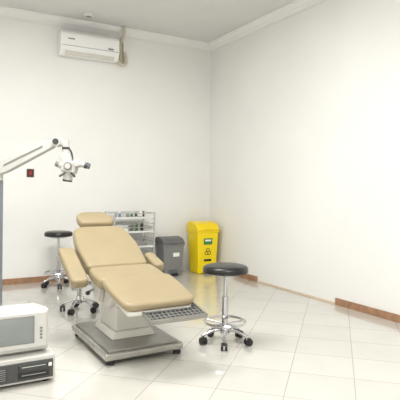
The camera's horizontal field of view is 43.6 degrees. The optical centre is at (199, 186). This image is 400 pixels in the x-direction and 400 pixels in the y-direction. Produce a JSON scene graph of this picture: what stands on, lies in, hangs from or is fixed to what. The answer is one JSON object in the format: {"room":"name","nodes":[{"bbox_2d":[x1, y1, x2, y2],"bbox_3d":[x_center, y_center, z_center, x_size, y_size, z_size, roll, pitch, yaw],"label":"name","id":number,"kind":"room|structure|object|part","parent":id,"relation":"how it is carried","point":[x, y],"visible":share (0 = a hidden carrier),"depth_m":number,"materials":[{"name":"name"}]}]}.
{"room":"medical examination room","nodes":[
{"label":"medical examination room","id":0,"kind":"room"},
{"bbox_2d":[0,17,210,278],"bbox_3d":[-1.940,-0.470,6.336,5.100,3.300,0.200,1,0,-30],"label":"wall","id":1,"kind":"structure","parent":0,"point":[142,126],"depth_m":6.58,"materials":[{"name":"paint"}]},
{"bbox_2d":[27,169,33,176],"bbox_3d":[-2.080,-0.172,6.132,0.085,0.100,0.019,1,0,-30],"label":"wall socket","id":2,"kind":"object","parent":1,"relation":"attached to","point":[30,172],"visible":1,"depth_m":6.13,"materials":[{"name":"red plastic"}]},
{"bbox_2d":[2,275,66,284],"bbox_3d":[-2.034,1.144,6.168,0.850,0.070,0.016,1,0,-30],"label":"baseboard","id":3,"kind":"structure","parent":1,"relation":"attached to","point":[40,278],"depth_m":6.11,"materials":[{"name":"brown wood"}]},
{"bbox_2d":[57,30,119,63],"bbox_3d":[-1.419,-1.790,6.395,0.760,0.291,0.198,1,0,-30],"label":"air conditioner","id":4,"kind":"object","parent":1,"relation":"attached to","point":[70,44],"visible":1,"depth_m":6.31,"materials":[{"name":"white plastic"}]},
{"bbox_2d":[0,5,210,51],"bbox_3d":[-1.844,-2.070,6.197,4.700,0.098,0.120,1,0,-30],"label":"trim","id":5,"kind":"structure","parent":1,"relation":"attached to","point":[5,12],"depth_m":6.49,"materials":[{"name":"white paint"}]},
{"bbox_2d":[118,27,126,65],"bbox_3d":[-1.030,-1.856,6.653,0.154,0.492,0.163,1,0,24],"label":"pipe","id":6,"kind":"object","parent":1,"relation":"attached to","point":[122,60],"visible":0.87,"depth_m":6.66,"materials":[{"name":"beige plastic"}]},
{"bbox_2d":[0,0,294,41],"bbox_3d":[0.152,-2.148,2.684,5.100,0.100,8.600,1,0,-30],"label":"ceiling","id":7,"kind":"structure","parent":0,"point":[201,20],"depth_m":6.02,"materials":[{"name":"paint"}]},
{"bbox_2d":[83,12,93,17],"bbox_3d":[-1.365,-2.097,6.124,0.136,0.034,0.136,1,0,-30],"label":"smoke detector","id":8,"kind":"object","parent":7,"relation":"attached to","point":[87,15],"depth_m":6.08,"materials":[{"name":"white plastic"}]},
{"bbox_2d":[0,270,399,399],"bbox_3d":[0.117,1.251,2.684,5.100,0.100,8.600,1,0,-30],"label":"floor","id":9,"kind":"structure","parent":0,"point":[303,347],"depth_m":3.55,"materials":[{"name":"tile"}]},
{"bbox_2d":[0,346,54,386],"bbox_3d":[-1.209,1.102,3.128,0.500,0.170,0.456,1,0,-30],"label":"desktop computer","id":10,"kind":"object","parent":9,"relation":"on","point":[39,364],"visible":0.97,"depth_m":2.99,"materials":[{"name":"grey plastic"}]},
{"bbox_2d":[0,368,6,382],"bbox_3d":[-1.204,1.097,2.876,0.180,0.080,0.008,1,0,-30],"label":"vent","id":11,"kind":"object","parent":10,"relation":"attached to","point":[3,371],"depth_m":2.91,"materials":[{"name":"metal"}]},
{"bbox_2d":[0,303,48,355],"bbox_3d":[-1.207,0.884,3.139,0.430,0.268,0.398,1,0,-30],"label":"monitor","id":12,"kind":"object","parent":10,"relation":"on","point":[23,327],"visible":1,"depth_m":3.02,"materials":[{"name":"grey plastic"}]},
{"bbox_3d":[-1.137,0.862,2.955,0.296,0.152,0.010,1,0,-30],"label":"screen glass","id":13,"kind":"part","parent":12,"relation":"part of","materials":[{"name":"grey glass"}]},
{"bbox_3d":[-1.104,1.099,2.942,0.470,0.110,0.012,1,0,-30],"label":"panel","id":14,"kind":"part","parent":10,"relation":"part of","materials":[{"name":"grey plastic"}]},
{"bbox_2d":[0,137,90,305],"bbox_3d":[-1.507,0.370,4.420,1.055,1.628,0.460,1,0,0],"label":"microscope","id":15,"kind":"object","parent":9,"relation":"on","point":[69,167],"visible":0.86,"depth_m":4.38,"materials":[{"name":"white metal"}]},
{"bbox_3d":[-1.564,-0.252,4.420,0.587,0.345,0.090,1,0,0],"label":"spring arm","id":16,"kind":"part","parent":15,"relation":"part of","materials":[{"name":"white metal"}]},
{"bbox_2d":[41,230,72,288],"bbox_3d":[-1.690,0.855,5.975,0.424,0.655,0.410,1,0,15],"label":"stool","id":17,"kind":"object","parent":9,"relation":"on","point":[58,234],"visible":0.9,"depth_m":5.92,"materials":[{"name":"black metal"}]},
{"bbox_2d":[44,230,72,237],"bbox_3d":[-1.686,0.557,5.960,0.330,0.060,0.330,1,0,15],"label":"seat cushion","id":18,"kind":"object","parent":17,"relation":"on","point":[56,233],"depth_m":5.84,"materials":[{"name":"black leather"}]},
{"bbox_3d":[-1.688,0.740,5.960,0.028,0.285,0.028,1,0,15],"label":"gas rod","id":19,"kind":"part","parent":17,"relation":"part of","materials":[{"name":"silver metal"}]},
{"bbox_2d":[60,268,98,314],"bbox_3d":[-1.149,0.968,4.811,0.374,0.440,0.386,1,0,-41],"label":"stool","id":20,"kind":"object","parent":9,"relation":"on","point":[79,299],"visible":0.65,"depth_m":4.77,"materials":[{"name":"silver metal"}]},
{"bbox_3d":[-1.248,1.100,4.792,0.145,0.059,0.024,1,0,-5],"label":"leg","id":21,"kind":"part","parent":20,"relation":"part of","materials":[{"name":"silver metal"}]},
{"bbox_2d":[105,211,154,254],"bbox_3d":[-0.919,0.753,6.521,0.564,0.875,0.430,1,0,-30],"label":"trolley","id":22,"kind":"object","parent":9,"relation":"on","point":[138,229],"visible":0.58,"depth_m":6.47,"materials":[{"name":"silver metal"}]},
{"bbox_3d":[-0.826,0.336,6.364,0.540,0.010,0.010,1,0,-30],"label":"rail","id":23,"kind":"part","parent":22,"relation":"part of","materials":[{"name":"silver metal"}]},
{"bbox_3d":[-0.773,0.717,6.811,0.022,0.790,0.022,1,0,-30],"label":"post","id":24,"kind":"part","parent":22,"relation":"part of","materials":[{"name":"silver metal"}]},
{"bbox_3d":[-0.595,0.719,6.498,0.022,0.790,0.022,1,0,-30],"label":"post","id":25,"kind":"part","parent":22,"relation":"part of","materials":[{"name":"silver metal"}]},
{"bbox_2d":[58,212,207,365],"bbox_3d":[-0.618,0.713,3.856,0.770,0.961,1.668,1,0,-30],"label":"chair","id":26,"kind":"object","parent":9,"relation":"on","point":[133,291],"visible":1,"depth_m":3.66,"materials":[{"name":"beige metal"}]},
{"bbox_3d":[-0.980,0.614,3.847,0.130,0.252,0.455,1,0,-30],"label":"armrest","id":27,"kind":"part","parent":26,"relation":"part of","materials":[{"name":"beige leather"}]},
{"bbox_2d":[76,212,112,226],"bbox_3d":[-0.952,0.297,4.502,0.321,0.136,0.209,1,0,-30],"label":"cushion","id":28,"kind":"object","parent":26,"relation":"on","point":[85,219],"depth_m":4.44,"materials":[{"name":"beige leather"}]},
{"bbox_2d":[73,226,146,274],"bbox_3d":[-0.776,0.517,4.188,0.527,0.340,0.565,1,0,-30],"label":"backrest cushion","id":29,"kind":"object","parent":26,"relation":"on","point":[95,246],"depth_m":4.12,"materials":[{"name":"beige leather"}]},
{"bbox_2d":[89,264,162,288],"bbox_3d":[-0.556,0.674,3.799,0.533,0.121,0.311,1,0,-30],"label":"seat cushion","id":30,"kind":"object","parent":26,"relation":"on","point":[97,272],"depth_m":3.77,"materials":[{"name":"beige leather"}]},
{"bbox_2d":[102,273,193,311],"bbox_3d":[-0.356,0.717,3.445,0.536,0.147,0.467,1,0,-30],"label":"cushion","id":31,"kind":"object","parent":26,"relation":"on","point":[162,292],"depth_m":3.35,"materials":[{"name":"beige leather"}]},
{"bbox_3d":[-0.381,0.617,4.129,0.090,0.131,0.259,1,0,-30],"label":"armrest","id":32,"kind":"part","parent":26,"relation":"part of","materials":[{"name":"beige leather"}]},
{"bbox_2d":[142,301,207,325],"bbox_3d":[-0.187,0.817,3.288,0.408,0.080,0.253,1,0,-30],"label":"tray","id":33,"kind":"object","parent":26,"relation":"on","point":[178,311],"depth_m":3.24,"materials":[{"name":"metal"}]},
{"bbox_2d":[155,236,184,275],"bbox_3d":[-0.410,0.937,6.816,0.322,0.518,0.312,1,0,-30],"label":"pedal bin","id":34,"kind":"object","parent":9,"relation":"on","point":[169,249],"visible":0.96,"depth_m":6.72,"materials":[{"name":"grey plastic"}]},
{"bbox_3d":[-0.411,0.725,6.821,0.322,0.094,0.276,1,0,-30],"label":"lid","id":35,"kind":"part","parent":34,"relation":"part of","materials":[{"name":"grey plastic"}]},
{"bbox_2d":[187,221,218,273],"bbox_3d":[0.044,0.842,7.047,0.354,0.718,0.358,1,0,-30],"label":"waste bin","id":36,"kind":"object","parent":9,"relation":"on","point":[202,235],"visible":0.92,"depth_m":6.94,"materials":[{"name":"yellow plastic"}]},
{"bbox_3d":[0.043,0.548,7.054,0.354,0.131,0.318,1,0,-30],"label":"lid","id":37,"kind":"part","parent":36,"relation":"part of","materials":[{"name":"yellow plastic"}]},
{"bbox_2d":[199,262,252,350],"bbox_3d":[0.200,0.902,3.873,0.420,0.600,0.407,1,0,40],"label":"stool","id":38,"kind":"object","parent":9,"relation":"on","point":[220,269],"visible":1,"depth_m":3.80,"materials":[{"name":"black metal"}]},
{"bbox_3d":[0.094,1.114,3.836,0.163,0.059,0.024,1,0,-14],"label":"leg","id":39,"kind":"part","parent":38,"relation":"part of","materials":[{"name":"silver metal"}]},
{"bbox_3d":[0.185,1.115,3.759,0.024,0.059,0.162,1,0,4],"label":"leg","id":40,"kind":"part","parent":38,"relation":"part of","materials":[{"name":"silver metal"}]},
{"bbox_3d":[0.196,0.787,3.860,0.028,0.230,0.028,1,0,40],"label":"gas rod","id":41,"kind":"part","parent":38,"relation":"part of","materials":[{"name":"silver metal"}]},
{"bbox_2d":[203,262,247,275],"bbox_3d":[0.197,0.632,3.860,0.352,0.060,0.352,1,0,40],"label":"seat cushion","id":42,"kind":"object","parent":38,"relation":"on","point":[220,268],"depth_m":3.74,"materials":[{"name":"black leather"}]},
{"bbox_3d":[0.286,1.116,3.822,0.163,0.060,0.024,1,0,22],"label":"leg","id":43,"kind":"part","parent":38,"relation":"part of","materials":[{"name":"silver metal"}]},
{"bbox_2d":[257,280,334,303],"bbox_3d":[1.064,1.201,5.764,0.012,0.020,1.360,1,0,-30],"label":"sealant","id":44,"kind":"object","parent":9,"relation":"on","point":[314,297],"visible":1,"depth_m":5.68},
{"bbox_2d":[210,0,399,314],"bbox_3d":[2.265,-0.426,3.894,0.200,3.300,8.200,1,0,-30],"label":"wall","id":45,"kind":"structure","parent":0,"point":[305,138],"depth_m":5.46,"materials":[{"name":"paint"}]},
{"bbox_2d":[237,274,257,281],"bbox_3d":[0.598,1.171,6.580,0.016,0.070,0.520,1,0,-30],"label":"board","id":46,"kind":"object","parent":45,"relation":"attached to","point":[246,276],"visible":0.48,"depth_m":6.48,"materials":[{"name":"brown wood"}]},
{"bbox_2d":[209,0,326,51],"bbox_3d":[2.142,-2.029,3.815,0.120,0.098,8.200,1,0,-30],"label":"trim","id":47,"kind":"structure","parent":45,"relation":"attached to","point":[290,9],"depth_m":6.17,"materials":[{"name":"white paint"}]},
{"bbox_2d":[335,298,399,322],"bbox_3d":[2.747,1.194,2.798,0.016,0.070,5.450,1,0,-30],"label":"board","id":48,"kind":"object","parent":45,"relation":"attached to","point":[390,316],"visible":1,"depth_m":4.78,"materials":[{"name":"brown wood"}]}
]}

